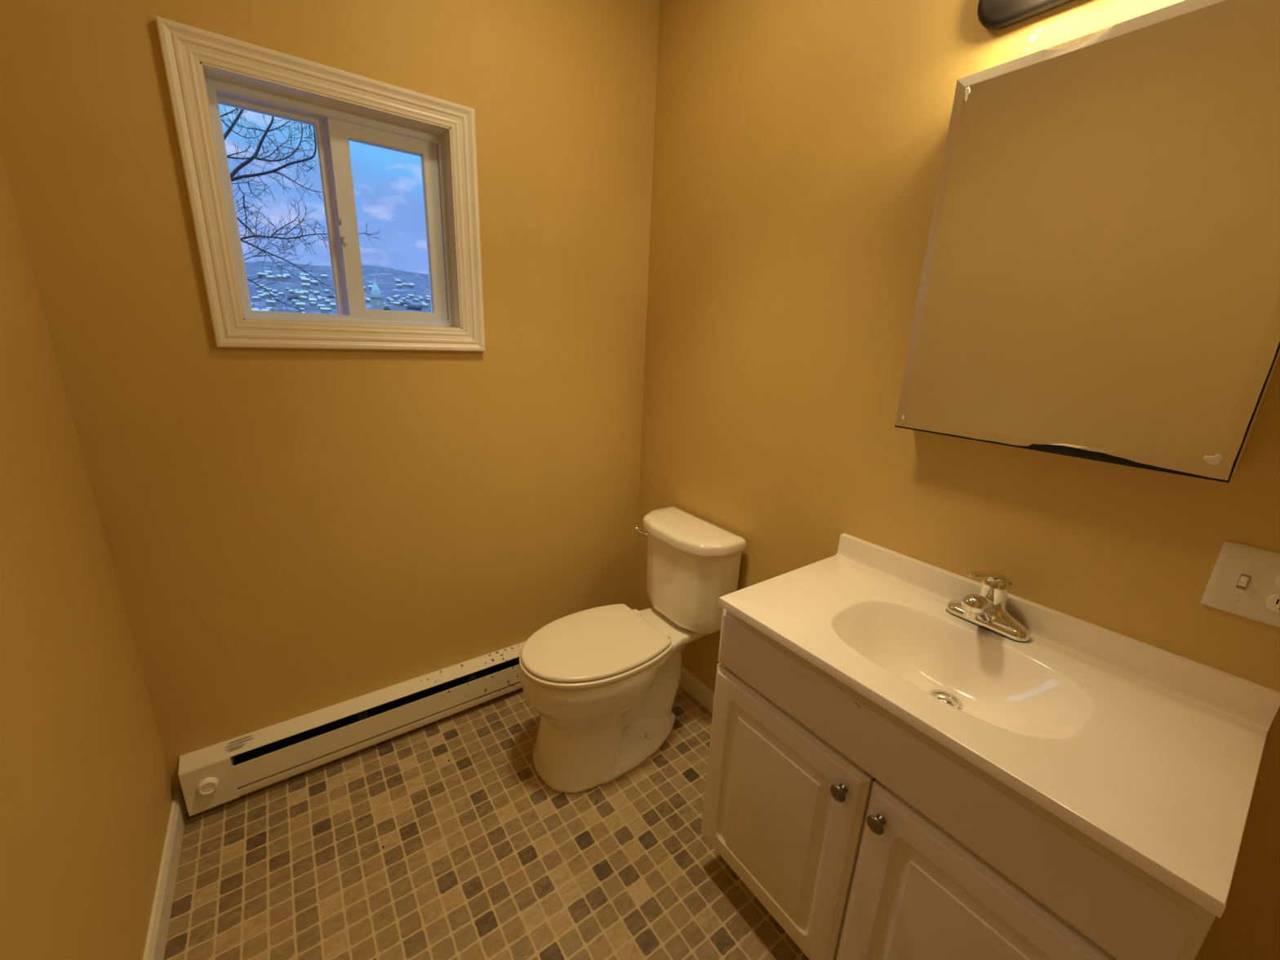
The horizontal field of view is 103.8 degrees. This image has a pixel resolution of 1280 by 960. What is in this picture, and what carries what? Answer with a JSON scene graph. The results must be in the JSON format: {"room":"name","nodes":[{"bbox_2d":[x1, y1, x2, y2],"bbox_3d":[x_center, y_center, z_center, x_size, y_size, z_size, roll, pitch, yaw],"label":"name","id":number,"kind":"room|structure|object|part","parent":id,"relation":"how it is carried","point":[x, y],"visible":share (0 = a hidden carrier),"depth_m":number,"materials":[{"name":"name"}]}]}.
{"room":"bathroom","nodes":[
{"label":"bathroom","id":0,"kind":"room"},
{"bbox_2d":[0,152,174,959],"bbox_3d":[-0.655,0.004,0.148,0.120,2.740,2.420,-9,20,-35],"label":"wall","id":1,"kind":"structure","parent":0,"point":[86,789],"depth_m":0.96,"materials":[{"name":"beige paint"}]},
{"bbox_2d":[142,790,186,959],"bbox_3d":[-0.653,1.250,0.546,0.013,0.088,2.420,-9,20,-35],"label":"baseboard","id":2,"kind":"structure","parent":1,"relation":"attached to","point":[157,937],"depth_m":1.25,"materials":[{"name":"white paint"}]},
{"bbox_2d":[0,0,659,812],"bbox_3d":[-0.695,-0.429,1.653,2.040,2.740,0.170,-9,20,-35],"label":"wall","id":3,"kind":"structure","parent":0,"point":[290,533],"depth_m":1.50,"materials":[{"name":"beige paint"}]},
{"bbox_2d":[155,15,484,351],"bbox_3d":[-0.828,-0.733,1.437,0.687,0.690,0.179,-9,20,-35],"label":"window","id":4,"kind":"structure","parent":3,"relation":"in","point":[205,70],"depth_m":1.37,"materials":[{"name":"white paint"}]},
{"bbox_3d":[-0.968,-0.722,1.390,0.250,0.530,0.022,-9,20,-35],"label":"fixed pane frame","id":5,"kind":"part","parent":4,"relation":"part of","materials":[{"name":"white plastic"}]},
{"bbox_3d":[-0.847,-0.743,1.456,0.548,0.552,0.073,-9,20,-35],"label":"frame","id":6,"kind":"part","parent":4,"relation":"part of","materials":[{"name":"white plastic"}]},
{"bbox_3d":[-0.745,-0.749,1.514,0.283,0.527,0.024,-9,20,-35],"label":"sash","id":7,"kind":"part","parent":4,"relation":"part of","materials":[{"name":"white plastic"}]},
{"bbox_2d":[177,640,526,816],"bbox_3d":[-0.823,0.812,1.792,1.211,0.170,0.076,-9,20,-35],"label":"baseboard heater","id":8,"kind":"object","parent":3,"relation":"attached to","point":[215,775],"visible":0.87,"depth_m":1.66,"materials":[{"name":"white metal"}]},
{"bbox_3d":[-1.252,0.889,1.454,0.048,0.048,0.016,-9,20,-35],"label":"thermostat knob","id":9,"kind":"part","parent":8,"relation":"part of","materials":[{"name":"white plastic"}]},
{"bbox_3d":[-0.843,0.804,1.819,1.211,0.162,0.006,-9,20,-35],"label":"plate","id":10,"kind":"part","parent":8,"relation":"part of","materials":[{"name":"black"}]},
{"bbox_3d":[-0.767,0.819,1.814,1.096,0.084,0.006,-9,20,-35],"label":"panel","id":11,"kind":"part","parent":8,"relation":"part of","materials":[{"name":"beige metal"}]},
{"bbox_2d":[164,685,809,959],"bbox_3d":[0.014,1.190,1.009,1.740,0.001,2.550,-9,20,-35],"label":"floor","id":12,"kind":"structure","parent":0,"point":[480,859],"depth_m":1.39,"materials":[{"name":"tile"}]},
{"bbox_2d":[519,506,746,793],"bbox_3d":[-0.068,0.568,1.757,0.726,0.778,0.423,-9,20,-35],"label":"toilet","id":13,"kind":"object","parent":12,"relation":"on","point":[603,682],"visible":1,"depth_m":1.67,"materials":[{"name":"white ceramic"}]},
{"bbox_3d":[-0.164,0.537,1.665,0.463,0.016,0.365,-9,20,-35],"label":"lid","id":14,"kind":"part","parent":13,"relation":"part of","materials":[{"name":"beige plastic"}]},
{"bbox_3d":[-0.165,0.556,1.671,0.474,0.018,0.376,-9,20,-35],"label":"seat","id":15,"kind":"part","parent":13,"relation":"part of","materials":[{"name":"beige plastic"}]},
{"bbox_3d":[-0.076,0.747,1.798,0.713,0.410,0.379,-9,20,-35],"label":"bowl","id":16,"kind":"part","parent":13,"relation":"part of","materials":[{"name":"white ceramic"}]},
{"bbox_3d":[0.001,0.197,1.931,0.057,0.037,0.036,3,16,1],"label":"flush lever","id":17,"kind":"part","parent":13,"relation":"part of","materials":[{"name":"silver metal"}]},
{"bbox_3d":[0.163,0.352,1.852,0.187,0.320,0.380,-9,20,-35],"label":"tank","id":18,"kind":"part","parent":13,"relation":"part of","materials":[{"name":"white ceramic"}]},
{"bbox_3d":[0.163,0.182,1.798,0.205,0.041,0.408,-9,20,-35],"label":"tank lid","id":19,"kind":"part","parent":13,"relation":"part of","materials":[{"name":"white ceramic"}]},
{"bbox_2d":[701,608,1215,959],"bbox_3d":[0.582,0.752,1.109,0.490,0.832,0.797,-9,20,-35],"label":"vanity cabinet","id":20,"kind":"object","parent":12,"relation":"on","point":[864,836],"visible":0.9,"depth_m":0.90,"materials":[{"name":"white wood"}]},
{"bbox_3d":[0.297,0.761,1.153,0.020,0.539,0.402,-9,20,-35],"label":"door","id":21,"kind":"part","parent":20,"relation":"part of","materials":[{"name":"white wood"}]},
{"bbox_3d":[0.380,0.593,0.955,0.027,0.032,0.032,-9,20,-35],"label":"knob","id":22,"kind":"part","parent":20,"relation":"part of","materials":[{"name":"grey metal"}]},
{"bbox_3d":[0.431,0.726,0.987,0.018,0.727,0.760,-9,20,-35],"label":"frame","id":23,"kind":"part","parent":20,"relation":"part of","materials":[{"name":"white wood"}]},
{"bbox_3d":[0.424,0.613,0.897,0.027,0.032,0.032,-9,20,-35],"label":"knob","id":24,"kind":"part","parent":20,"relation":"part of","materials":[{"name":"grey metal"}]},
{"bbox_3d":[0.530,0.859,0.842,0.020,0.539,0.390,-9,20,-35],"label":"door","id":25,"kind":"part","parent":20,"relation":"part of","materials":[{"name":"white wood"}]},
{"bbox_2d":[717,533,1279,918],"bbox_3d":[0.604,0.373,0.998,0.483,0.199,0.785,-9,20,-35],"label":"sink","id":26,"kind":"object","parent":20,"relation":"in","point":[1153,754],"visible":0.98,"depth_m":0.87,"materials":[{"name":"white ceramic"}]},
{"bbox_2d":[946,570,1030,642],"bbox_3d":[0.716,0.255,1.046,0.154,0.128,0.158,-9,20,-35],"label":"faucet","id":27,"kind":"object","parent":26,"relation":"on","point":[986,610],"visible":1,"depth_m":1.04,"materials":[{"name":"silver metal"}]},
{"bbox_3d":[0.709,0.270,1.045,0.137,0.093,0.044,-9,20,-35],"label":"spout","id":28,"kind":"part","parent":27,"relation":"part of","materials":[{"name":"silver metal"}]},
{"bbox_3d":[0.731,0.218,1.051,0.114,0.059,0.040,-5,17,-23],"label":"lever","id":29,"kind":"part","parent":27,"relation":"part of","materials":[{"name":"silver metal"}]},
{"bbox_2d":[634,0,1279,959],"bbox_3d":[0.774,-0.224,1.150,0.120,2.740,2.420,-9,20,-35],"label":"wall","id":30,"kind":"structure","parent":0,"point":[799,145],"depth_m":1.28,"materials":[{"name":"beige paint"}]},
{"bbox_2d":[679,666,714,714],"bbox_3d":[0.246,0.861,2.033,0.013,0.088,0.972,-9,20,-35],"label":"baseboard","id":31,"kind":"structure","parent":30,"relation":"attached to","point":[704,695],"depth_m":2.04,"materials":[{"name":"white paint"}]},
{"bbox_2d":[977,0,1075,30],"bbox_3d":[0.809,-0.873,0.760,0.100,0.114,0.564,-9,20,-35],"label":"vanity light","id":32,"kind":"object","parent":30,"relation":"attached to","point":[993,15],"visible":1,"depth_m":0.95,"materials":[{"name":"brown metal"}]},
{"bbox_2d":[835,533,1279,731],"bbox_3d":[0.792,0.277,1.109,0.027,0.060,0.785,-9,20,-35],"label":"backsplash","id":33,"kind":"structure","parent":30,"relation":"attached to","point":[1247,701],"depth_m":0.96,"materials":[{"name":"white stone"}]},
{"bbox_2d":[894,0,1279,482],"bbox_3d":[0.800,-0.403,0.911,0.063,0.703,0.536,-9,20,-35],"label":"medicine cabinet","id":34,"kind":"object","parent":30,"relation":"attached to","point":[1100,279],"visible":1,"depth_m":0.85,"materials":[{"name":"white mirror"}]},
{"bbox_2d":[1200,541,1279,627],"bbox_3d":[0.998,0.172,0.801,0.016,0.117,0.117,-9,20,-35],"label":"switch plate","id":35,"kind":"object","parent":30,"relation":"attached to","point":[1244,581],"visible":1,"depth_m":0.82,"materials":[{"name":"white plastic"}]},
{"bbox_2d":[1266,594,1279,613],"bbox_3d":[1.011,0.197,0.789,0.002,0.028,0.034,-9,20,-35],"label":"receptacle","id":36,"kind":"object","parent":35,"relation":"attached to","point":[1273,601],"depth_m":0.80,"materials":[{"name":"white plastic"}]},
{"bbox_2d":[1275,573,1279,588],"bbox_3d":[1.013,0.159,0.778,0.002,0.028,0.034,-9,20,-35],"label":"receptacle","id":37,"kind":"object","parent":35,"relation":"attached to","point":[1277,575],"depth_m":0.79,"materials":[{"name":"white plastic"}]},
{"label":"outside","id":38,"kind":"structure","parent":0,"visible":0},
{"bbox_2d":[220,106,380,312],"bbox_3d":[-4.969,8.606,8.008,3.621,26.105,0.876,-5,18,-24],"label":"bare tree","id":39,"kind":"object","parent":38,"point":[255,154],"visible":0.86,"depth_m":5.02,"materials":[{"name":"brown plant"}]},
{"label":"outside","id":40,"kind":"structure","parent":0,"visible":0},
{"bbox_2d":[244,261,431,314],"bbox_3d":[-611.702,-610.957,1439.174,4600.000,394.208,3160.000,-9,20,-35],"label":"hills","id":41,"kind":"structure","parent":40,"point":[384,277],"depth_m":1444.26,"materials":[{"name":"white snow"}]},
{"bbox_2d":[251,296,261,301],"bbox_3d":[-695.506,-327.776,910.035,10.803,10.083,7.922,0,16,-7],"label":"house","id":42,"kind":"structure","parent":41,"relation":"on","point":[254,298],"depth_m":907.11,"materials":[{"name":"grey"}]},
{"bbox_2d":[257,293,265,298],"bbox_3d":[-731.664,-354.053,970.971,8.891,10.670,8.891,-1,16,-11],"label":"house","id":43,"kind":"structure","parent":41,"relation":"on","point":[262,295],"depth_m":968.33,"materials":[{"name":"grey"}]},
{"bbox_2d":[257,271,266,278],"bbox_3d":[-1029.170,-555.094,1367.296,20.220,18.872,14.828,-13,22,-42],"label":"house","id":44,"kind":"structure","parent":41,"relation":"on","point":[258,274],"depth_m":1363.39,"materials":[{"name":"grey"}]},
{"bbox_2d":[260,308,271,311],"bbox_3d":[-601.534,-269.414,808.225,13.059,12.189,9.577,3,16,3],"label":"house","id":45,"kind":"structure","parent":41,"relation":"on","point":[262,309],"depth_m":804.83,"materials":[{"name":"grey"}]},
{"bbox_2d":[262,292,272,297],"bbox_3d":[-740.442,-365.511,997.177,13.328,12.440,9.774,1,16,-4],"label":"house","id":46,"kind":"structure","parent":41,"relation":"on","point":[264,293],"depth_m":993.59,"materials":[{"name":"grey"}]},
{"bbox_2d":[263,270,271,275],"bbox_3d":[-1063.640,-589.813,1435.589,13.927,17.408,16.712,16,21,40],"label":"house","id":47,"kind":"structure","parent":41,"relation":"on","point":[266,271],"depth_m":1432.32,"materials":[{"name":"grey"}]},
{"bbox_2d":[266,288,271,292],"bbox_3d":[-814.051,-416.406,1101.053,9.807,9.153,7.192,-9,19,-34],"label":"house","id":48,"kind":"structure","parent":41,"relation":"on","point":[269,290],"depth_m":1099.13,"materials":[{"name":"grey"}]},
{"bbox_2d":[265,299,276,306],"bbox_3d":[-644.437,-307.901,876.681,9.885,12.581,13.480,16,21,39],"label":"house","id":49,"kind":"structure","parent":41,"relation":"on","point":[268,304],"depth_m":873.00,"materials":[{"name":"grey"}]},
{"bbox_2d":[266,275,275,280],"bbox_3d":[-984.633,-536.886,1339.622,16.714,17.411,13.928,-1,16,-13],"label":"house","id":50,"kind":"structure","parent":41,"relation":"on","point":[269,277],"depth_m":1334.74,"materials":[{"name":"grey"}]},
{"bbox_2d":[275,274,286,280],"bbox_3d":[-970.356,-545.060,1357.681,15.346,19.532,20.927,16,21,39],"label":"house","id":51,"kind":"structure","parent":41,"relation":"on","point":[278,277],"depth_m":1352.12,"materials":[{"name":"grey"}]},
{"bbox_2d":[277,292,284,296],"bbox_3d":[-761.555,-393.296,1066.111,9.596,9.995,7.996,1,16,-3],"label":"house","id":52,"kind":"structure","parent":41,"relation":"on","point":[280,294],"depth_m":1063.37,"materials":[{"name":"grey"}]},
{"bbox_2d":[284,273,290,279],"bbox_3d":[-987.301,-568.422,1404.575,13.631,16.357,13.631,-3,17,-18],"label":"house","id":53,"kind":"structure","parent":41,"relation":"on","point":[288,276],"depth_m":1400.68,"materials":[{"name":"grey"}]},
{"bbox_2d":[288,289,294,293],"bbox_3d":[-773.645,-417.135,1114.864,8.822,10.586,8.822,0,16,-10],"label":"house","id":54,"kind":"structure","parent":41,"relation":"on","point":[291,291],"depth_m":1111.68,"materials":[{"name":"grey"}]},
{"bbox_2d":[291,299,299,304],"bbox_3d":[-628.046,-323.571,915.133,11.079,10.340,8.124,-13,22,-42],"label":"house","id":55,"kind":"structure","parent":41,"relation":"on","point":[294,300],"depth_m":911.55,"materials":[{"name":"grey"}]},
{"bbox_2d":[287,293,308,300],"bbox_3d":[-683.486,-362.134,1004.062,38.718,21.985,26.052,-9,20,-35],"label":"clump","id":56,"kind":"object","parent":41,"relation":"on","point":[294,296],"visible":0.44,"depth_m":993.11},
{"bbox_2d":[293,290,303,295],"bbox_3d":[-740.773,-402.792,1090.411,11.252,14.320,15.343,15,20,38],"label":"house","id":57,"kind":"structure","parent":41,"relation":"on","point":[295,291],"depth_m":1086.99,"materials":[{"name":"grey"}]},
{"bbox_2d":[295,302,305,309],"bbox_3d":[-598.281,-306.213,884.814,14.445,13.482,10.593,-8,19,-31],"label":"house","id":58,"kind":"structure","parent":41,"relation":"on","point":[299,304],"depth_m":881.13,"materials":[{"name":"grey"}]},
{"bbox_2d":[298,307,305,311],"bbox_3d":[-585.810,-294.191,869.404,6.119,7.648,7.342,12,19,30],"label":"house","id":59,"kind":"structure","parent":41,"relation":"on","point":[301,309],"depth_m":867.47,"materials":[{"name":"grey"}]},
{"bbox_2d":[298,295,307,301],"bbox_3d":[-659.675,-354.494,983.128,9.266,11.793,12.635,7,17,16],"label":"house","id":60,"kind":"structure","parent":41,"relation":"on","point":[303,298],"depth_m":979.14,"materials":[{"name":"grey"}]},
{"bbox_2d":[299,272,308,278],"bbox_3d":[-957.515,-579.958,1432.697,20.014,18.680,14.677,-10,20,-37],"label":"house","id":61,"kind":"structure","parent":41,"relation":"on","point":[300,274],"depth_m":1428.13,"materials":[{"name":"grey"}]},
{"bbox_2d":[299,289,309,296],"bbox_3d":[-742.795,-411.511,1109.331,11.342,14.435,15.466,10,18,25],"label":"house","id":62,"kind":"structure","parent":41,"relation":"on","point":[305,292],"depth_m":1108.16,"materials":[{"name":"grey"}]},
{"bbox_2d":[300,277,310,283],"bbox_3d":[-895.151,-531.264,1343.425,20.042,18.706,14.698,-12,21,-40],"label":"house","id":63,"kind":"structure","parent":41,"relation":"on","point":[304,280],"depth_m":1338.00,"materials":[{"name":"grey"}]},
{"bbox_2d":[301,282,310,288],"bbox_3d":[-829.692,-480.848,1247.414,17.471,16.306,12.812,-6,18,-26],"label":"house","id":64,"kind":"structure","parent":41,"relation":"on","point":[306,286],"depth_m":1242.90,"materials":[{"name":"grey"}]},
{"bbox_2d":[308,297,316,302],"bbox_3d":[-611.211,-332.295,937.670,12.599,13.124,10.499,-8,19,-32],"label":"house","id":65,"kind":"structure","parent":41,"relation":"on","point":[310,300],"depth_m":933.85,"materials":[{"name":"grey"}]},
{"bbox_2d":[309,302,316,306],"bbox_3d":[-600.659,-322.468,922.097,7.392,9.240,8.871,11,18,28],"label":"house","id":66,"kind":"structure","parent":41,"relation":"on","point":[312,304],"depth_m":919.82,"materials":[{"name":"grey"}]},
{"bbox_2d":[310,280,318,285],"bbox_3d":[-862.787,-520.282,1329.305,14.724,17.669,14.724,16,21,40],"label":"house","id":67,"kind":"structure","parent":41,"relation":"on","point":[313,282],"depth_m":1324.52,"materials":[{"name":"grey"}]},
{"bbox_2d":[313,290,319,295],"bbox_3d":[-733.486,-422.507,1139.270,10.280,12.336,10.280,1,16,-6],"label":"house","id":68,"kind":"structure","parent":41,"relation":"on","point":[315,292],"depth_m":1135.55,"materials":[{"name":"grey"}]},
{"bbox_2d":[317,304,324,309],"bbox_3d":[-576.335,-312.293,907.877,10.588,9.882,7.765,-6,18,-26],"label":"house","id":69,"kind":"structure","parent":41,"relation":"on","point":[318,305],"depth_m":904.90,"materials":[{"name":"grey"}]},
{"bbox_2d":[320,274,327,279],"bbox_3d":[-962.027,-617.053,1529.839,16.728,17.424,13.940,-6,18,-28],"label":"house","id":70,"kind":"structure","parent":41,"relation":"on","point":[324,276],"depth_m":1525.07,"materials":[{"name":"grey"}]},
{"bbox_2d":[320,306,328,313],"bbox_3d":[-557.598,-298.731,886.845,12.375,11.550,9.075,-12,21,-40],"label":"house","id":71,"kind":"structure","parent":41,"relation":"on","point":[323,310],"depth_m":884.04,"materials":[{"name":"grey"}]},
{"bbox_2d":[324,299,329,303],"bbox_3d":[-600.910,-341.978,964.846,7.637,9.164,7.637,17,21,41],"label":"house","id":72,"kind":"structure","parent":41,"relation":"on","point":[326,301],"depth_m":962.55,"materials":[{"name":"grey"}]},
{"bbox_2d":[329,302,336,308],"bbox_3d":[-567.559,-322.615,932.452,12.853,11.996,9.426,-3,17,-20],"label":"house","id":73,"kind":"structure","parent":41,"relation":"on","point":[333,305],"depth_m":928.39,"materials":[{"name":"grey"}]},
{"bbox_2d":[364,297,370,302],"bbox_3d":[-605.939,-398.383,1119.011,9.744,12.180,11.693,9,17,21],"label":"house","id":74,"kind":"structure","parent":41,"relation":"on","point":[367,300],"depth_m":1114.40,"materials":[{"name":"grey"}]},
{"bbox_2d":[368,277,383,310],"bbox_3d":[-258.520,-175.039,527.963,42.600,68.000,16.000,-9,20,-35],"label":"tower","id":75,"kind":"structure","parent":41,"relation":"on","point":[376,300],"depth_m":510.71,"materials":[{"name":"grey stone"}]},
{"bbox_2d":[383,306,390,310],"bbox_3d":[-505.222,-337.532,991.075,22.471,12.566,17.401,-9,20,-35],"label":"clump","id":76,"kind":"object","parent":41,"relation":"on","point":[384,307],"visible":0.34,"depth_m":987.91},
{"bbox_2d":[392,295,398,299],"bbox_3d":[-591.058,-439.900,1212.577,8.136,10.171,9.764,14,20,35],"label":"house","id":77,"kind":"structure","parent":41,"relation":"on","point":[394,297],"depth_m":1209.97,"materials":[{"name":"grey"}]},
{"bbox_2d":[392,302,399,306],"bbox_3d":[-527.500,-379.309,1086.616,9.451,12.029,12.888,17,21,41],"label":"house","id":78,"kind":"structure","parent":41,"relation":"on","point":[394,304],"depth_m":1083.55,"materials":[{"name":"grey"}]},
{"bbox_2d":[395,279,400,284],"bbox_3d":[-773.342,-633.142,1604.531,15.227,15.861,12.689,-6,18,-28],"label":"house","id":79,"kind":"structure","parent":41,"relation":"on","point":[397,281],"depth_m":1600.40,"materials":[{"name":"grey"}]},
{"bbox_2d":[395,284,402,288],"bbox_3d":[-698.733,-561.176,1457.686,15.276,15.913,12.730,-3,17,-17],"label":"house","id":80,"kind":"structure","parent":41,"relation":"on","point":[398,286],"depth_m":1453.10,"materials":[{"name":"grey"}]},
{"bbox_2d":[402,283,408,287],"bbox_3d":[-721.454,-596.906,1541.142,15.190,14.177,11.139,-2,16,-14],"label":"house","id":81,"kind":"structure","parent":41,"relation":"on","point":[406,285],"depth_m":1537.03,"materials":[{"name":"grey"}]},
{"bbox_2d":[400,302,411,306],"bbox_3d":[-525.929,-392.943,1126.466,26.577,13.045,16.241,-9,20,-35],"label":"clump","id":82,"kind":"object","parent":41,"relation":"on","point":[402,303],"visible":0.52,"depth_m":1119.31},
{"bbox_2d":[407,293,413,298],"bbox_3d":[-578.203,-462.060,1266.453,13.993,13.060,10.262,-9,19,-34],"label":"house","id":83,"kind":"structure","parent":41,"relation":"on","point":[411,295],"depth_m":1262.78,"materials":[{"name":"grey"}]},
{"bbox_2d":[408,283,413,288],"bbox_3d":[-699.221,-591.986,1533.661,14.733,17.680,14.733,-8,19,-33],"label":"house","id":84,"kind":"structure","parent":41,"relation":"on","point":[410,285],"depth_m":1528.98,"materials":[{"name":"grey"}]},
{"bbox_2d":[405,304,422,310],"bbox_3d":[-476.161,-362.229,1060.492,33.079,17.856,20.994,-9,20,-35],"label":"clump","id":85,"kind":"object","parent":41,"relation":"on","point":[414,307],"visible":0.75,"depth_m":1052.27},
{"bbox_2d":[413,297,418,302],"bbox_3d":[-526.405,-420.667,1178.564,8.518,10.841,11.615,11,18,29],"label":"house","id":86,"kind":"structure","parent":41,"relation":"on","point":[415,300],"depth_m":1174.75,"materials":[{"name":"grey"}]},
{"bbox_2d":[420,302,428,308],"bbox_3d":[-480.742,-386.835,1118.419,10.815,13.765,14.748,10,18,26],"label":"house","id":87,"kind":"structure","parent":41,"relation":"on","point":[424,305],"depth_m":1114.40,"materials":[{"name":"grey"}]},
{"bbox_2d":[424,297,431,302],"bbox_3d":[-507.938,-429.340,1201.098,9.400,11.750,11.280,7,17,15],"label":"house","id":88,"kind":"structure","parent":41,"relation":"on","point":[426,300],"depth_m":1196.89,"materials":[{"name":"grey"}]}
]}

